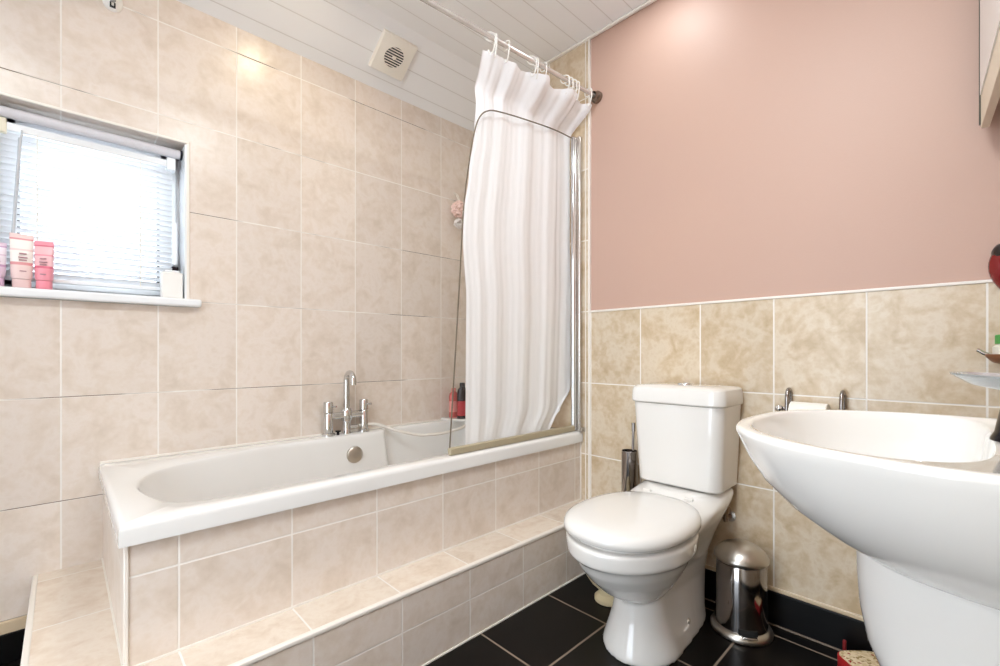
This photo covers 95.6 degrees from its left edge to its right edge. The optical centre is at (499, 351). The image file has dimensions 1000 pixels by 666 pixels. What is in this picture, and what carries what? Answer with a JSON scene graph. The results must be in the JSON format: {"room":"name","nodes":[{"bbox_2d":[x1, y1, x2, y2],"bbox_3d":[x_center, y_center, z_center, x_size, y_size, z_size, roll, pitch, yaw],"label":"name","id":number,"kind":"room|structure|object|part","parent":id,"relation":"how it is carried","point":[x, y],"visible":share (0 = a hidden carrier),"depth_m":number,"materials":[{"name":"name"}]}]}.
{"room":"bathroom","nodes":[
{"label":"bathroom","id":0,"kind":"room"},
{"bbox_2d":[103,495,122,657],"bbox_3d":[-1.067,0.557,1.260,0.021,0.276,0.742,0,0,-44],"label":"wall","id":1,"kind":"structure","parent":0,"point":[112,556],"depth_m":1.18,"materials":[{"name":"tile"}]},
{"bbox_2d":[123,547,128,665],"bbox_3d":[-0.816,0.557,0.989,0.009,0.276,0.009,0,0,-44],"label":"trim","id":2,"kind":"structure","parent":1,"relation":"attached to","point":[126,549],"depth_m":0.99,"materials":[{"name":"white"}]},
{"bbox_2d":[0,0,473,621],"bbox_3d":[-1.136,-0.315,1.820,2.870,2.500,0.160,0,0,-44],"label":"wall","id":3,"kind":"structure","parent":0,"point":[325,242],"depth_m":1.77,"materials":[{"name":"beige tile"}]},
{"bbox_2d":[0,629,24,665],"bbox_3d":[-1.776,0.891,1.082,0.924,0.088,0.015,0,0,-44],"label":"baseboard","id":4,"kind":"structure","parent":3,"relation":"attached to","point":[11,644],"depth_m":1.36,"materials":[{"name":"black tile"}]},
{"bbox_2d":[0,615,26,635],"bbox_3d":[-1.776,0.828,1.083,0.924,0.037,0.012,0,0,-44],"label":"trim","id":5,"kind":"structure","parent":3,"relation":"attached to","point":[19,623],"depth_m":1.37,"materials":[{"name":"beige tile"}]},
{"bbox_2d":[0,91,201,307],"bbox_3d":[-1.387,-0.473,1.553,0.587,0.614,0.192,0,0,-44],"label":"window","id":6,"kind":"structure","parent":3,"relation":"in","point":[180,184],"depth_m":1.62,"materials":[{"name":"white plastic"}]},
{"bbox_2d":[0,242,6,285],"bbox_3d":[-1.514,-0.262,1.357,0.038,0.135,0.052,0,0,40],"label":"tube","id":7,"kind":"object","parent":6,"relation":"on","point":[3,246],"visible":0.86,"depth_m":1.36,"materials":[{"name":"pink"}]},
{"bbox_2d":[9,232,33,287],"bbox_3d":[-1.472,-0.279,1.395,0.038,0.168,0.052,0,0,41],"label":"tube","id":8,"kind":"object","parent":6,"relation":"on","point":[21,245],"visible":0.92,"depth_m":1.39,"materials":[{"name":"pink"}]},
{"bbox_2d":[34,241,53,289],"bbox_3d":[-1.437,-0.271,1.429,0.046,0.153,0.038,0,0,-30],"label":"tube","id":9,"kind":"object","parent":6,"relation":"on","point":[43,251],"visible":0.91,"depth_m":1.42,"materials":[{"name":"pink plastic"}]},
{"bbox_2d":[0,105,182,290],"bbox_3d":[-1.387,-0.492,1.544,0.501,0.534,0.070,0,0,-44],"label":"blind","id":10,"kind":"object","parent":6,"relation":"attached to","point":[21,133],"visible":0.93,"depth_m":1.54,"materials":[{"name":"white plastic"}]},
{"bbox_3d":[-1.487,-0.463,1.457,0.002,0.455,0.026,0,0,-44],"label":"ladder cord","id":11,"kind":"part","parent":10,"relation":"part of","materials":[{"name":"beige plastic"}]},
{"bbox_3d":[-1.390,-0.231,1.551,0.440,0.012,0.022,0,0,-44],"label":"rail","id":12,"kind":"part","parent":10,"relation":"part of","materials":[{"name":"white plastic"}]},
{"bbox_3d":[-1.300,-0.463,1.637,0.002,0.455,0.026,0,0,-44],"label":"ladder cord","id":13,"kind":"part","parent":10,"relation":"part of","materials":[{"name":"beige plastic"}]},
{"bbox_3d":[-1.443,-0.479,1.602,0.515,0.588,0.043,0,0,-44],"label":"frame","id":14,"kind":"part","parent":6,"relation":"part of","materials":[{"name":"white plastic"}]},
{"bbox_3d":[-1.372,-0.180,1.537,0.587,0.028,0.149,0,0,-44],"label":"sill","id":15,"kind":"part","parent":6,"relation":"part of","materials":[{"name":"white plastic"}]},
{"bbox_2d":[160,270,182,297],"bbox_3d":[-1.208,-0.247,1.668,0.064,0.104,0.038,0,0,-44],"label":"air freshener","id":16,"kind":"object","parent":6,"relation":"on","point":[171,281],"visible":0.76,"depth_m":1.65,"materials":[{"name":"white plastic"}]},
{"bbox_2d":[164,270,179,272],"bbox_3d":[-1.208,-0.295,1.668,0.046,0.008,0.030,0,0,-44],"label":"cap","id":17,"kind":"object","parent":16,"relation":"attached to","point":[165,271],"depth_m":1.65,"materials":[{"name":"white plastic"}]},
{"bbox_3d":[-1.239,-0.398,1.726,0.018,0.185,0.034,0,0,-44],"label":"handle","id":18,"kind":"part","parent":6,"relation":"part of","materials":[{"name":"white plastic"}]},
{"bbox_2d":[100,419,440,464],"bbox_3d":[-0.733,0.373,2.092,1.672,0.014,0.007,0,0,-44],"label":"trim","id":19,"kind":"structure","parent":3,"relation":"attached to","point":[259,442],"depth_m":1.78,"materials":[{"name":"white"}]},
{"bbox_2d":[20,524,563,665],"bbox_3d":[-0.482,0.701,1.720,1.829,0.014,0.891,0,0,-44],"label":"trim","id":20,"kind":"structure","parent":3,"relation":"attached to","point":[303,637],"depth_m":1.22,"materials":[{"name":"white"}]},
{"bbox_2d":[28,499,583,665],"bbox_3d":[-0.482,0.701,1.729,1.816,0.012,0.878,0,0,-44],"label":"step","id":21,"kind":"structure","parent":3,"relation":"attached to","point":[73,625],"depth_m":1.22,"materials":[{"name":"tile"}]},
{"bbox_2d":[249,528,583,665],"bbox_3d":[-0.181,0.821,1.409,1.826,0.228,0.020,0,0,-44],"label":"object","id":22,"kind":"structure","parent":21,"relation":"attached to","point":[417,628],"depth_m":1.40,"materials":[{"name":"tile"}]},
{"bbox_2d":[101,442,581,665],"bbox_3d":[-0.475,0.557,1.828,1.668,0.276,0.746,0,0,-44],"label":"trim","id":23,"kind":"structure","parent":3,"relation":"attached to","point":[580,498],"depth_m":1.28,"materials":[{"name":"white"}]},
{"bbox_2d":[102,0,602,103],"bbox_3d":[-0.351,-1.181,1.524,1.880,0.087,0.627,0,0,-17],"label":"rail","id":24,"kind":"object","parent":3,"relation":"attached to","point":[116,6],"visible":0.94,"depth_m":1.67,"materials":[{"name":"silver metal"}]},
{"bbox_2d":[485,31,495,53],"bbox_3d":[-0.035,-1.143,1.677,0.043,0.084,0.005,0,0,-9],"label":"curtain hook","id":25,"kind":"object","parent":24,"relation":"hanging from","point":[489,31],"visible":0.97,"depth_m":1.68,"materials":[{"name":"white plastic"}]},
{"bbox_2d":[493,33,496,56],"bbox_3d":[-0.018,-1.143,1.691,0.005,0.084,0.043,0,0,-20],"label":"curtain hook","id":26,"kind":"object","parent":24,"relation":"hanging from","point":[495,33],"visible":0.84,"depth_m":1.68,"materials":[{"name":"white plastic"}]},
{"bbox_2d":[503,40,509,62],"bbox_3d":[0.024,-1.143,1.726,0.005,0.084,0.043,0,0,-37],"label":"curtain hook","id":27,"kind":"object","parent":24,"relation":"hanging from","point":[505,60],"visible":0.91,"depth_m":1.72,"materials":[{"name":"white plastic"}]},
{"bbox_2d":[527,55,536,76],"bbox_3d":[0.128,-1.143,1.813,0.043,0.084,0.005,0,0,-9],"label":"curtain hook","id":28,"kind":"object","parent":24,"relation":"hanging from","point":[531,55],"visible":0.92,"depth_m":1.81,"materials":[{"name":"white plastic"}]},
{"bbox_2d":[534,57,538,78],"bbox_3d":[0.147,-1.143,1.829,0.005,0.084,0.043,0,0,-18],"label":"curtain hook","id":29,"kind":"object","parent":24,"relation":"hanging from","point":[537,57],"visible":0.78,"depth_m":1.81,"materials":[{"name":"white plastic"}]},
{"bbox_2d":[560,75,569,93],"bbox_3d":[0.278,-1.143,1.938,0.043,0.084,0.005,0,0,21],"label":"curtain hook","id":30,"kind":"object","parent":24,"relation":"hanging from","point":[563,75],"visible":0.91,"depth_m":1.93,"materials":[{"name":"white plastic"}]},
{"bbox_2d":[574,81,579,100],"bbox_3d":[0.336,-1.143,1.986,0.005,0.084,0.043,0,0,-27],"label":"curtain hook","id":31,"kind":"object","parent":24,"relation":"hanging from","point":[578,81],"visible":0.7,"depth_m":1.97,"materials":[{"name":"white plastic"}]},
{"bbox_2d":[584,88,591,106],"bbox_3d":[0.396,-1.143,2.036,0.043,0.084,0.005,0,0,44],"label":"curtain hook","id":32,"kind":"object","parent":24,"relation":"hanging from","point":[587,88],"visible":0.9,"depth_m":2.03,"materials":[{"name":"white plastic"}]},
{"label":"curtain hook","id":33,"kind":"object","parent":24,"relation":"hanging from","visible":0},
{"bbox_2d":[463,50,591,444],"bbox_3d":[0.145,-0.380,1.887,0.660,1.482,0.164,0,0,-44],"label":"shower curtain","id":34,"kind":"object","parent":33,"relation":"hanging from","point":[516,224],"visible":0.99,"depth_m":1.90,"materials":[{"name":"white fabric"}]},
{"bbox_2d":[451,192,462,228],"bbox_3d":[-0.224,-0.789,2.513,0.100,0.216,0.101,0,0,-44],"label":"sponge","id":35,"kind":"object","parent":3,"relation":"hanging from","point":[457,207],"visible":0.83,"depth_m":2.48,"materials":[{"name":"pink"}]},
{"bbox_2d":[176,0,478,131],"bbox_3d":[-1.042,-1.390,1.658,2.980,0.240,0.320,0,0,-44],"label":"ceiling","id":36,"kind":"structure","parent":0,"point":[342,36],"depth_m":2.00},
{"bbox_2d":[368,28,417,81],"bbox_3d":[-0.497,-1.377,2.112,0.172,0.111,0.153,0,0,-44],"label":"fan","id":37,"kind":"object","parent":36,"relation":"attached to","point":[392,55],"visible":1,"depth_m":2.10,"materials":[{"name":"white plastic"}]},
{"bbox_2d":[384,47,403,67],"bbox_3d":[-0.493,-1.368,2.107,0.094,0.049,0.072,0,0,-44],"label":"grille","id":38,"kind":"object","parent":37,"relation":"attached to","point":[393,56],"depth_m":2.11,"materials":[{"name":"white plastic"}]},
{"bbox_2d":[1,574,838,665],"bbox_3d":[-0.358,0.975,0.941,2.970,0.080,2.485,0,0,-44],"label":"floor","id":39,"kind":"structure","parent":0,"point":[565,627],"depth_m":1.45,"materials":[{"name":"black tile"}]},
{"bbox_2d":[99,417,582,548],"bbox_3d":[-0.474,0.647,1.820,1.673,0.575,0.753,0,0,-44],"label":"bathtub","id":40,"kind":"object","parent":39,"relation":"on","point":[161,497],"visible":0.57,"depth_m":1.56,"materials":[{"name":"white ceramic"}]},
{"bbox_2d":[322,370,371,436],"bbox_3d":[-0.681,0.227,2.048,0.225,0.289,0.108,0,0,-44],"label":"mixer tap","id":41,"kind":"object","parent":40,"relation":"on","point":[346,414],"visible":1,"depth_m":2.05,"materials":[{"name":"silver metal"}]},
{"bbox_3d":[-0.760,0.245,2.008,0.041,0.048,0.041,0,0,-44],"label":"handle","id":42,"kind":"part","parent":41,"relation":"part of","materials":[{"name":"silver metal"}]},
{"bbox_3d":[-0.676,0.175,2.043,0.027,0.184,0.093,0,0,-44],"label":"spout","id":43,"kind":"part","parent":41,"relation":"part of","materials":[{"name":"silver metal"}]},
{"bbox_3d":[-0.638,0.245,2.126,0.041,0.048,0.041,0,0,-44],"label":"handle","id":44,"kind":"part","parent":41,"relation":"part of","materials":[{"name":"silver metal"}]},
{"bbox_2d":[129,442,579,665],"bbox_3d":[-0.224,0.557,1.571,1.663,0.276,0.020,0,0,-44],"label":"bath panel","id":45,"kind":"object","parent":40,"relation":"attached to","point":[185,589],"visible":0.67,"depth_m":1.27,"materials":[{"name":"tile"}]},
{"bbox_2d":[358,422,464,435],"bbox_3d":[-0.272,-0.137,2.258,0.831,1.101,0.062,0,0,-19],"label":"shower hose","id":46,"kind":"object","parent":40,"relation":"on","point":[371,423],"visible":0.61,"depth_m":2.19,"materials":[{"name":"white"}]},
{"bbox_2d":[449,388,456,417],"bbox_3d":[-0.255,0.280,2.499,0.057,0.161,0.040,0,0,-44],"label":"bottle","id":47,"kind":"object","parent":40,"relation":"on","point":[454,415],"visible":0.7,"depth_m":2.48,"materials":[{"name":"red"}]},
{"bbox_2d":[457,383,465,418],"bbox_3d":[-0.204,0.264,2.461,0.065,0.192,0.046,0,0,-44],"label":"shampoo bottle","id":48,"kind":"object","parent":40,"relation":"on","point":[461,393],"visible":0.86,"depth_m":2.44,"materials":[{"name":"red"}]},
{"bbox_2d":[586,574,613,606],"bbox_3d":[0.406,0.828,1.705,0.224,0.214,0.224,0,0,-44],"label":"pot","id":49,"kind":"object","parent":39,"relation":"on","point":[603,598],"visible":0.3,"depth_m":1.67,"materials":[{"name":"beige"}]},
{"bbox_2d":[564,382,742,665],"bbox_3d":[0.497,0.523,1.497,0.707,0.823,0.364,0,0,-44],"label":"toilet","id":50,"kind":"object","parent":39,"relation":"on","point":[646,546],"visible":1,"depth_m":1.45,"materials":[{"name":"white ceramic"}]},
{"bbox_3d":[0.415,0.540,1.419,0.428,0.018,0.316,0,0,-44],"label":"seat","id":51,"kind":"part","parent":50,"relation":"part of","materials":[{"name":"white plastic"}]},
{"bbox_3d":[0.412,0.510,1.415,0.467,0.047,0.364,0,0,-44],"label":"lid","id":52,"kind":"part","parent":50,"relation":"part of","materials":[{"name":"white plastic"}]},
{"bbox_3d":[0.679,0.153,1.673,0.200,0.065,0.344,0,0,-44],"label":"cistern lid","id":53,"kind":"part","parent":50,"relation":"part of","materials":[{"name":"white ceramic"}]},
{"bbox_2d":[710,538,773,646],"bbox_3d":[0.809,0.786,1.523,0.196,0.298,0.190,0,0,-44],"label":"pedal bin","id":54,"kind":"object","parent":39,"relation":"on","point":[740,615],"visible":1,"depth_m":1.46,"materials":[{"name":"silver metal"}]},
{"bbox_3d":[0.811,0.666,1.525,0.166,0.058,0.166,0,0,-44],"label":"lid","id":55,"kind":"part","parent":54,"relation":"part of","materials":[{"name":"silver metal"}]},
{"bbox_2d":[837,639,879,665],"bbox_3d":[1.056,0.906,1.259,0.120,0.058,0.254,0,0,0],"label":"box","id":56,"kind":"object","parent":39,"relation":"on","point":[845,657],"visible":0.91,"depth_m":1.32,"materials":[{"name":"red fabric"}]},
{"bbox_2d":[361,0,647,71],"bbox_3d":[-0.211,-1.510,0.796,2.980,0.100,2.073,0,0,-44],"label":"ceiling","id":57,"kind":"structure","parent":0,"point":[542,29],"depth_m":2.01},
{"bbox_2d":[591,0,999,309],"bbox_3d":[0.730,-0.315,1.885,0.134,2.500,2.335,0,0,-44],"label":"wall","id":58,"kind":"structure","parent":0,"point":[741,149],"depth_m":1.53,"materials":[{"name":"pink paint"}]},
{"bbox_2d":[422,572,585,665],"bbox_3d":[-0.173,0.933,1.401,1.826,0.004,0.005,0,0,-44],"label":"trim","id":59,"kind":"structure","parent":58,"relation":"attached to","point":[493,625],"depth_m":1.55,"materials":[{"name":"white"}]},
{"bbox_2d":[585,39,590,499],"bbox_3d":[0.410,-0.263,2.112,0.012,2.395,0.028,0,0,-44],"label":"trim","id":60,"kind":"structure","parent":58,"relation":"attached to","point":[589,40],"depth_m":2.10,"materials":[{"name":"white plastic"}]},
{"bbox_2d":[530,0,656,72],"bbox_3d":[0.730,-1.454,1.773,0.016,0.012,1.973,0,0,-44],"label":"trim","id":61,"kind":"structure","parent":58,"relation":"attached to","point":[648,2],"depth_m":2.05,"materials":[{"name":"white"}]},
{"bbox_2d":[535,41,999,615],"bbox_3d":[0.644,-0.263,1.872,0.006,2.395,2.235,0,0,-44],"label":"tiles","id":62,"kind":"structure","parent":58,"relation":"attached to","point":[889,350],"depth_m":1.54,"materials":[{"name":"beige tile"}]},
{"bbox_2d":[448,110,584,455],"bbox_3d":[0.104,-0.320,1.874,0.766,1.381,0.057,0,0,-44],"label":"screen","id":63,"kind":"object","parent":62,"relation":"attached to","point":[576,142],"visible":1,"depth_m":2.12,"materials":[{"name":"silver glass"}]},
{"bbox_3d":[0.345,-0.318,2.129,0.023,1.375,0.023,0,0,-44],"label":"hinge post","id":64,"kind":"part","parent":63,"relation":"part of","materials":[{"name":"silver metal"}]},
{"bbox_2d":[621,422,637,490],"bbox_3d":[0.549,0.448,1.905,0.085,0.305,0.066,0,0,-44],"label":"toilet brush","id":65,"kind":"object","parent":62,"relation":"attached to","point":[629,457],"visible":0.79,"depth_m":1.87,"materials":[{"name":"silver metal"}]},
{"bbox_3d":[0.555,0.358,1.886,0.016,0.125,0.016,0,0,-44],"label":"brush handle","id":66,"kind":"part","parent":65,"relation":"part of","materials":[{"name":"silver metal"}]},
{"bbox_2d":[723,506,735,521],"bbox_3d":[0.822,0.550,1.640,0.060,0.140,0.040,0,0,-44],"label":"valve","id":67,"kind":"object","parent":62,"relation":"attached to","point":[729,515],"visible":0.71,"depth_m":1.63,"materials":[{"name":"silver metal"}]},
{"bbox_2d":[775,387,846,410],"bbox_3d":[1.000,0.163,1.458,0.066,0.091,0.194,0,0,-44],"label":"toilet roll holder","id":68,"kind":"object","parent":62,"relation":"attached to","point":[788,393],"visible":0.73,"depth_m":1.48,"materials":[{"name":"silver metal"}]},
{"bbox_3d":[0.926,0.187,1.504,0.023,0.023,0.024,0,0,-44],"label":"knob","id":69,"kind":"part","parent":68,"relation":"part of","materials":[{"name":"silver metal"}]},
{"bbox_3d":[0.958,0.163,1.505,0.061,0.091,0.028,0,0,-44],"label":"arm","id":70,"kind":"part","parent":68,"relation":"part of","materials":[{"name":"silver metal"}]},
{"bbox_2d":[788,401,829,409],"bbox_3d":[0.984,0.200,1.443,0.076,0.076,0.100,0,0,-44],"label":"toilet roll","id":71,"kind":"object","parent":68,"relation":"on","point":[793,405],"visible":0.3,"depth_m":1.43,"materials":[{"name":"white paper"}]},
{"bbox_3d":[1.059,0.163,1.400,0.061,0.091,0.028,0,0,-44],"label":"arm","id":72,"kind":"part","parent":68,"relation":"part of","materials":[{"name":"silver metal"}]},
{"bbox_2d":[976,348,999,363],"bbox_3d":[1.297,0.013,1.108,0.116,0.044,0.185,0,0,-44],"label":"soap dish","id":73,"kind":"object","parent":62,"relation":"attached to","point":[995,358],"visible":1,"depth_m":1.14,"materials":[{"name":"brown wood"}]},
{"bbox_3d":[1.299,0.021,1.099,0.108,0.029,0.170,0,0,-44],"label":"dish","id":74,"kind":"part","parent":73,"relation":"part of","materials":[{"name":"brown wood"}]},
{"bbox_2d":[992,335,999,353],"bbox_3d":[1.266,-0.013,1.133,0.048,0.060,0.048,0,0,-44],"label":"bottle","id":75,"kind":"object","parent":73,"relation":"on","point":[995,349],"visible":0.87,"depth_m":1.14,"materials":[{"name":"white plastic"}]},
{"bbox_2d":[705,598,842,650],"bbox_3d":[0.942,0.933,1.542,0.004,0.004,1.347,0,0,-44],"label":"trim","id":76,"kind":"structure","parent":58,"relation":"attached to","point":[705,598],"depth_m":1.49,"materials":[{"name":"tile"}]},
{"bbox_2d":[705,565,863,621],"bbox_3d":[0.948,0.815,1.548,0.007,0.014,1.347,0,0,-44],"label":"trim","id":77,"kind":"structure","parent":58,"relation":"attached to","point":[834,609],"depth_m":1.47,"materials":[{"name":"beige tile"}]},
{"bbox_2d":[705,568,872,651],"bbox_3d":[0.947,0.878,1.547,0.010,0.113,1.347,0,0,-44],"label":"baseboard","id":78,"kind":"structure","parent":58,"relation":"attached to","point":[826,626],"depth_m":1.47,"materials":[{"name":"black tile"}]},
{"bbox_2d":[590,279,992,312],"bbox_3d":[0.919,-0.186,1.585,0.010,0.009,1.440,0,0,-44],"label":"trim","id":79,"kind":"structure","parent":58,"relation":"attached to","point":[988,280],"depth_m":1.47,"materials":[{"name":"white"}]},
{"bbox_2d":[988,244,999,288],"bbox_3d":[1.339,-0.229,1.123,0.051,0.222,0.176,0,0,-44],"label":"wall ornament","id":80,"kind":"object","parent":58,"relation":"attached to","point":[994,261],"visible":1,"depth_m":1.17,"materials":[{"name":"red"}]},
{"bbox_3d":[0.476,-0.315,0.075,2.970,2.500,0.120,0,0,-44],"label":"wall","id":81,"kind":"structure","parent":0,"visible":0},
{"bbox_2d":[979,0,999,127],"bbox_3d":[1.113,-0.906,0.912,0.558,0.658,0.201,0,0,-44],"label":"upper cabinet","id":82,"kind":"object","parent":81,"relation":"attached to","point":[989,10],"visible":1,"depth_m":1.05,"materials":[{"name":"beige laminate"}]},
{"bbox_3d":[0.426,0.376,0.114,2.750,1.118,0.006,0,0,-44],"label":"wall tiles","id":83,"kind":"structure","parent":81,"relation":"attached to","visible":0},
{"bbox_2d":[736,410,999,665],"bbox_3d":[0.643,0.340,0.676,0.576,0.440,0.497,0,0,-44],"label":"basin","id":84,"kind":"object","parent":83,"relation":"attached to","point":[916,496],"visible":0.98,"depth_m":0.57,"materials":[{"name":"white ceramic"}]},
{"bbox_2d":[949,372,999,441],"bbox_3d":[0.704,0.070,0.598,0.158,0.100,0.158,0,0,-44],"label":"mixer tap","id":85,"kind":"object","parent":84,"relation":"on","point":[988,380],"visible":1,"depth_m":0.61,"materials":[{"name":"silver metal"}]},
{"bbox_3d":[0.704,0.042,0.598,0.158,0.027,0.158,0,0,-44],"label":"glass dish","id":86,"kind":"part","parent":85,"relation":"part of","materials":[{"name":"white"}]}
]}

